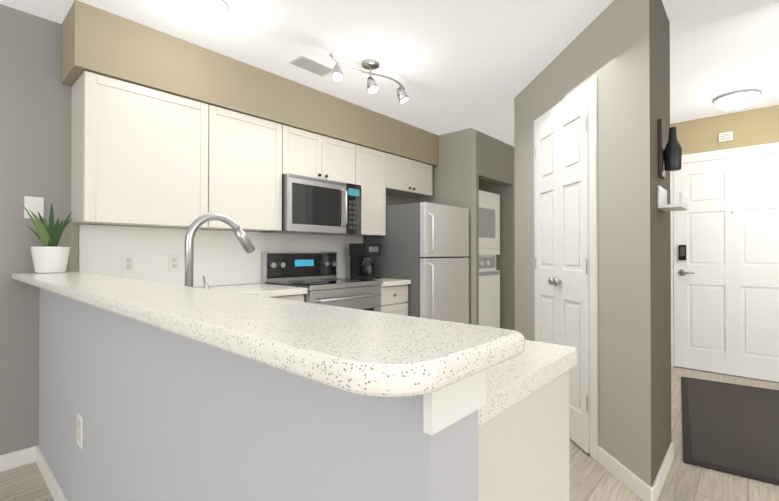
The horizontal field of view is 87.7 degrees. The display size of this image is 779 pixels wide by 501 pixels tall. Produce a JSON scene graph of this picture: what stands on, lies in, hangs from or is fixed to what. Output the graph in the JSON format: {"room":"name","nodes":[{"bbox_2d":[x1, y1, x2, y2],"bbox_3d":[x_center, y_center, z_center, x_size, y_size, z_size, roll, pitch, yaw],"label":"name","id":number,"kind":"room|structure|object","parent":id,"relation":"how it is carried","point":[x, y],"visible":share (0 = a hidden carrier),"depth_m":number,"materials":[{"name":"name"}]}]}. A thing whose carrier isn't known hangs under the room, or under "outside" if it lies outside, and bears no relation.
{"room":"kitchen","nodes":[
{"label":"kitchen","id":0,"kind":"room"},
{"bbox_2d":[0,4,414,454],"bbox_3d":[-2.614,-0.073,1.598,0.150,2.450,10.950,0,0,42],"label":"wall","id":1,"kind":"structure","parent":0,"point":[35,125],"depth_m":2.20,"materials":[{"name":"paint"}]},
{"bbox_2d":[0,446,33,471],"bbox_3d":[-4.067,1.099,-0.156,0.017,0.085,6.410,0,0,42],"label":"baseboard","id":2,"kind":"structure","parent":1,"relation":"attached to","point":[8,461],"depth_m":2.16,"materials":[{"name":"white wood"}]},
{"bbox_2d":[24,196,43,218],"bbox_3d":[-1.947,-0.234,2.223,0.010,0.120,0.080,0,0,42],"label":"switch plate","id":3,"kind":"object","parent":1,"relation":"attached to","point":[35,205],"visible":0.88,"depth_m":2.22,"materials":[{"name":"white plastic"}]},
{"bbox_2d":[122,255,134,272],"bbox_3d":[-1.640,0.083,2.550,0.008,0.110,0.070,0,0,42],"label":"outlet","id":4,"kind":"object","parent":1,"relation":"attached to","point":[128,263],"depth_m":2.55,"materials":[{"name":"white plastic"}]},
{"bbox_2d":[71,71,207,227],"bbox_3d":[-1.505,-0.551,2.483,0.317,0.799,0.653,0,0,42],"label":"upper cabinet","id":5,"kind":"object","parent":1,"relation":"attached to","point":[139,155],"visible":0.94,"depth_m":2.32,"materials":[{"name":"white wood"}]},
{"bbox_2d":[168,255,179,270],"bbox_3d":[-1.460,0.084,2.751,0.008,0.110,0.070,0,0,42],"label":"outlet","id":6,"kind":"object","parent":1,"relation":"attached to","point":[174,260],"depth_m":2.75,"materials":[{"name":"white plastic"}]},
{"bbox_2d":[198,105,281,230],"bbox_3d":[-1.102,-0.548,2.933,0.317,0.799,0.546,0,0,42],"label":"upper cabinet","id":7,"kind":"object","parent":1,"relation":"attached to","point":[244,172],"visible":0.9,"depth_m":2.81,"materials":[{"name":"white wood"}]},
{"bbox_2d":[282,125,354,183],"bbox_3d":[-0.659,-0.758,3.410,0.341,0.372,0.746,0,0,42],"label":"upper cabinet","id":8,"kind":"object","parent":1,"relation":"attached to","point":[307,153],"visible":0.73,"depth_m":3.28,"materials":[{"name":"white wood"}]},
{"bbox_2d":[261,173,360,235],"bbox_3d":[-0.617,-0.354,3.369,0.437,0.425,0.738,0,0,42],"label":"microwave","id":9,"kind":"object","parent":8,"relation":"attached to","point":[314,206],"visible":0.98,"depth_m":3.20,"materials":[{"name":"silver metal"}]},
{"bbox_2d":[354,145,385,235],"bbox_3d":[-0.285,-0.542,3.845,0.317,0.799,0.396,0,0,42],"label":"upper cabinet","id":10,"kind":"object","parent":1,"relation":"attached to","point":[370,171],"visible":0.65,"depth_m":3.75,"materials":[{"name":"white wood"}]},
{"bbox_2d":[386,153,431,197],"bbox_3d":[0.112,-0.770,4.270,0.341,0.339,0.756,0,0,42],"label":"upper cabinet","id":11,"kind":"object","parent":1,"relation":"attached to","point":[407,178],"visible":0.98,"depth_m":4.17,"materials":[{"name":"white wood"}]},
{"bbox_2d":[39,288,485,500],"bbox_3d":[-0.906,0.650,1.384,2.671,1.001,0.122,0,0,42],"label":"wall","id":12,"kind":"structure","parent":0,"point":[167,415],"depth_m":0.82,"materials":[{"name":"paint"}]},
{"bbox_2d":[34,445,67,500],"bbox_3d":[-0.935,1.108,1.333,2.654,0.085,0.017,0,0,42],"label":"baseboard","id":13,"kind":"structure","parent":12,"relation":"attached to","point":[57,493],"depth_m":1.97,"materials":[{"name":"white wood"}]},
{"bbox_2d":[77,412,82,448],"bbox_3d":[-1.207,0.702,1.582,0.080,0.120,0.008,0,0,42],"label":"outlet","id":14,"kind":"object","parent":12,"relation":"attached to","point":[79,430],"visible":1,"depth_m":1.57,"materials":[{"name":"white plastic"}]},
{"bbox_2d":[12,272,524,396],"bbox_3d":[-0.907,0.131,1.357,2.708,0.031,0.283,0,0,42],"label":"peninsula bar","id":15,"kind":"object","parent":12,"relation":"on","point":[366,352],"visible":1,"depth_m":0.55,"materials":[{"name":"stone"}]},
{"bbox_2d":[21,203,72,272],"bbox_3d":[-1.816,-0.065,2.148,0.232,0.369,0.212,0,0,42],"label":"plant","id":16,"kind":"object","parent":15,"relation":"on","point":[49,256],"visible":1,"depth_m":2.14,"materials":[{"name":"green plant"}]},
{"bbox_2d":[0,367,778,500],"bbox_3d":[1.140,1.194,0.272,11.000,0.100,14.000,0,0,42],"label":"floor","id":17,"kind":"structure","parent":0,"point":[591,478],"depth_m":2.03,"materials":[{"name":"brown wood"}]},
{"bbox_2d":[263,296,303,301],"bbox_3d":[-1.015,0.730,2.805,0.588,0.861,0.612,0,0,42],"label":"base cabinet","id":18,"kind":"object","parent":17,"relation":"on","point":[295,298],"depth_m":2.75,"materials":[{"name":"wood"}]},
{"bbox_2d":[203,284,306,295],"bbox_3d":[-1.005,0.279,2.797,0.618,0.040,0.617,0,0,42],"label":"countertop","id":19,"kind":"structure","parent":18,"relation":"on","point":[250,289],"depth_m":2.77,"materials":[{"name":"white stone"}]},
{"bbox_2d":[262,251,382,311],"bbox_3d":[-0.521,0.585,3.276,0.682,1.155,0.742,0,0,42],"label":"stove","id":20,"kind":"object","parent":17,"relation":"on","point":[315,273],"visible":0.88,"depth_m":3.25,"materials":[{"name":"silver metal"}]},
{"bbox_2d":[381,284,407,315],"bbox_3d":[-0.178,0.736,3.738,0.588,0.861,0.396,0,0,42],"label":"base cabinet","id":21,"kind":"object","parent":17,"relation":"on","point":[393,300],"depth_m":3.56,"materials":[{"name":"wood"}]},
{"bbox_2d":[343,276,410,287],"bbox_3d":[-0.167,0.285,3.731,0.618,0.040,0.404,0,0,42],"label":"countertop","id":22,"kind":"structure","parent":21,"relation":"on","point":[386,283],"depth_m":3.54,"materials":[{"name":"white stone"}]},
{"bbox_2d":[349,243,380,279],"bbox_3d":[-0.210,0.100,3.760,0.272,0.330,0.190,0,0,42],"label":"coffee maker","id":23,"kind":"object","parent":22,"relation":"on","point":[363,265],"visible":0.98,"depth_m":3.71,"materials":[{"name":"black plastic"}]},
{"bbox_2d":[366,202,468,323],"bbox_3d":[0.306,0.370,4.087,0.811,1.595,0.740,0,0,42],"label":"fridge","id":24,"kind":"object","parent":17,"relation":"on","point":[425,248],"visible":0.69,"depth_m":3.78,"materials":[{"name":"silver metal"}]},
{"bbox_2d":[479,190,499,327],"bbox_3d":[0.908,0.243,4.925,0.630,1.860,0.690,0,0,42],"label":"dryer","id":25,"kind":"object","parent":17,"relation":"on","point":[489,251],"visible":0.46,"depth_m":4.78,"materials":[{"name":"white metal"}]},
{"bbox_2d":[478,368,570,500],"bbox_3d":[0.081,0.718,0.973,0.490,0.860,0.580,0,0,42],"label":"base cabinet","id":26,"kind":"object","parent":17,"relation":"on","point":[523,433],"depth_m":0.85,"materials":[{"name":"wood"}]},
{"bbox_2d":[478,340,576,427],"bbox_3d":[-0.682,0.273,1.678,2.592,0.040,0.607,0,0,42],"label":"countertop","id":27,"kind":"structure","parent":26,"relation":"on","point":[512,381],"depth_m":0.84,"materials":[{"name":"white stone"}]},
{"bbox_2d":[185,213,254,288],"bbox_3d":[-0.665,0.052,1.590,0.067,0.396,0.296,0,0,42],"label":"faucet","id":28,"kind":"object","parent":27,"relation":"on","point":[243,239],"visible":0.75,"depth_m":1.52,"materials":[{"name":"silver metal"}]},
{"bbox_2d":[597,442,673,500],"bbox_3d":[1.269,1.113,2.139,0.308,0.085,0.609,0,0,42],"label":"baseboard","id":29,"kind":"structure","parent":17,"relation":"on","point":[642,490],"depth_m":1.99,"materials":[{"name":"white wood"}]},
{"bbox_2d":[681,376,778,485],"bbox_3d":[2.511,1.152,2.697,0.920,0.014,1.850,0,0,35],"label":"rug","id":30,"kind":"object","parent":17,"relation":"on","point":[730,428],"visible":1,"depth_m":2.61,"materials":[{"name":"black fabric"}]},
{"bbox_2d":[0,0,778,146],"bbox_3d":[1.140,-1.356,0.288,11.000,0.100,14.000,0,0,42],"label":"ceiling","id":31,"kind":"structure","parent":0,"point":[450,66],"depth_m":2.53,"materials":[{"name":"paint"}]},
{"bbox_2d":[185,0,228,17],"bbox_3d":[-0.957,-1.288,2.128,0.210,0.012,0.210,0,0,42],"label":"recessed light","id":32,"kind":"object","parent":31,"relation":"in","point":[213,8],"visible":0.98,"depth_m":2.15,"materials":[{"name":"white glass"}]},
{"bbox_2d":[61,0,438,166],"bbox_3d":[-0.663,-1.116,3.413,0.338,0.339,3.248,0,0,42],"label":"soffit","id":33,"kind":"structure","parent":31,"relation":"attached to","point":[95,40],"depth_m":2.64,"materials":[{"name":"paint"}]},
{"bbox_2d":[288,54,332,76],"bbox_3d":[-0.535,-1.282,2.824,0.160,0.016,0.300,0,0,42],"label":"ceiling vent","id":34,"kind":"object","parent":31,"relation":"in","point":[309,64],"visible":0.98,"depth_m":2.80,"materials":[{"name":"white metal"}]},
{"bbox_2d":[329,53,408,102],"bbox_3d":[-0.130,-1.188,2.795,0.722,0.204,0.120,0,0,-41],"label":"track spotlight","id":35,"kind":"object","parent":31,"relation":"attached to","point":[368,64],"visible":1,"depth_m":2.77,"materials":[{"name":"silver metal"}]},
{"bbox_2d":[713,89,761,109],"bbox_3d":[2.891,-1.238,3.378,0.310,0.096,0.310,0,0,42],"label":"flush ceiling light","id":36,"kind":"object","parent":31,"relation":"attached to","point":[737,99],"visible":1,"depth_m":3.30,"materials":[{"name":"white glass"}]},
{"bbox_2d":[415,130,462,207],"bbox_3d":[0.543,-0.054,4.610,0.730,2.450,0.150,0,0,42],"label":"wall","id":37,"kind":"structure","parent":0,"point":[447,178],"depth_m":4.42,"materials":[{"name":"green paint"}]},
{"bbox_2d":[463,128,514,329],"bbox_3d":[1.227,-0.053,4.721,0.100,2.450,1.230,0,0,42],"label":"wall","id":38,"kind":"structure","parent":0,"point":[472,162],"depth_m":4.64,"materials":[{"name":"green paint"}]},
{"bbox_2d":[514,0,670,486],"bbox_3d":[1.158,-0.066,2.675,1.150,2.450,1.210,0,0,42],"label":"wall block","id":39,"kind":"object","parent":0,"point":[620,49],"visible":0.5,"depth_m":2.07,"materials":[{"name":"paint"}]},
{"bbox_2d":[535,92,589,452],"bbox_3d":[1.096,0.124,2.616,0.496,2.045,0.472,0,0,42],"label":"closet door","id":40,"kind":"structure","parent":39,"relation":"attached to","point":[562,224],"depth_m":2.51,"materials":[{"name":"white wood"}]},
{"bbox_2d":[534,76,598,460],"bbox_3d":[1.110,0.099,2.617,0.018,2.120,0.770,0,0,-5],"label":"trim","id":41,"kind":"structure","parent":39,"relation":"attached to","point":[590,86],"depth_m":2.26,"materials":[{"name":"white wood"}]},
{"bbox_2d":[657,119,687,211],"bbox_3d":[1.414,-0.425,2.025,0.099,0.440,0.220,0,0,42],"label":"wall shelf","id":42,"kind":"object","parent":39,"relation":"attached to","point":[670,156],"visible":1,"depth_m":1.98,"materials":[{"name":"brown wood"}]},
{"bbox_2d":[670,105,778,266],"bbox_3d":[4.042,-0.063,3.104,6.450,2.450,0.120,0,0,42],"label":"wall","id":43,"kind":"structure","parent":0,"point":[757,126],"depth_m":3.79,"materials":[{"name":"paint"}]},
{"bbox_2d":[670,142,778,382],"bbox_3d":[3.192,0.108,3.770,1.085,2.115,0.020,0,0,42],"label":"door frame","id":44,"kind":"structure","parent":43,"relation":"attached to","point":[736,152],"depth_m":3.90,"materials":[{"name":"white wood"}]},
{"bbox_2d":[673,152,778,381],"bbox_3d":[3.172,0.146,3.748,0.909,2.015,0.077,0,0,42],"label":"entry door","id":45,"kind":"structure","parent":43,"relation":"in","point":[726,269],"depth_m":3.78,"materials":[{"name":"white wood"}]},
{"bbox_2d":[719,131,732,142],"bbox_3d":[3.153,-1.064,3.805,0.100,0.080,0.032,0,0,42],"label":"door chime","id":46,"kind":"object","parent":43,"relation":"attached to","point":[726,137],"visible":1,"depth_m":3.79,"materials":[{"name":"white plastic"}]}
]}

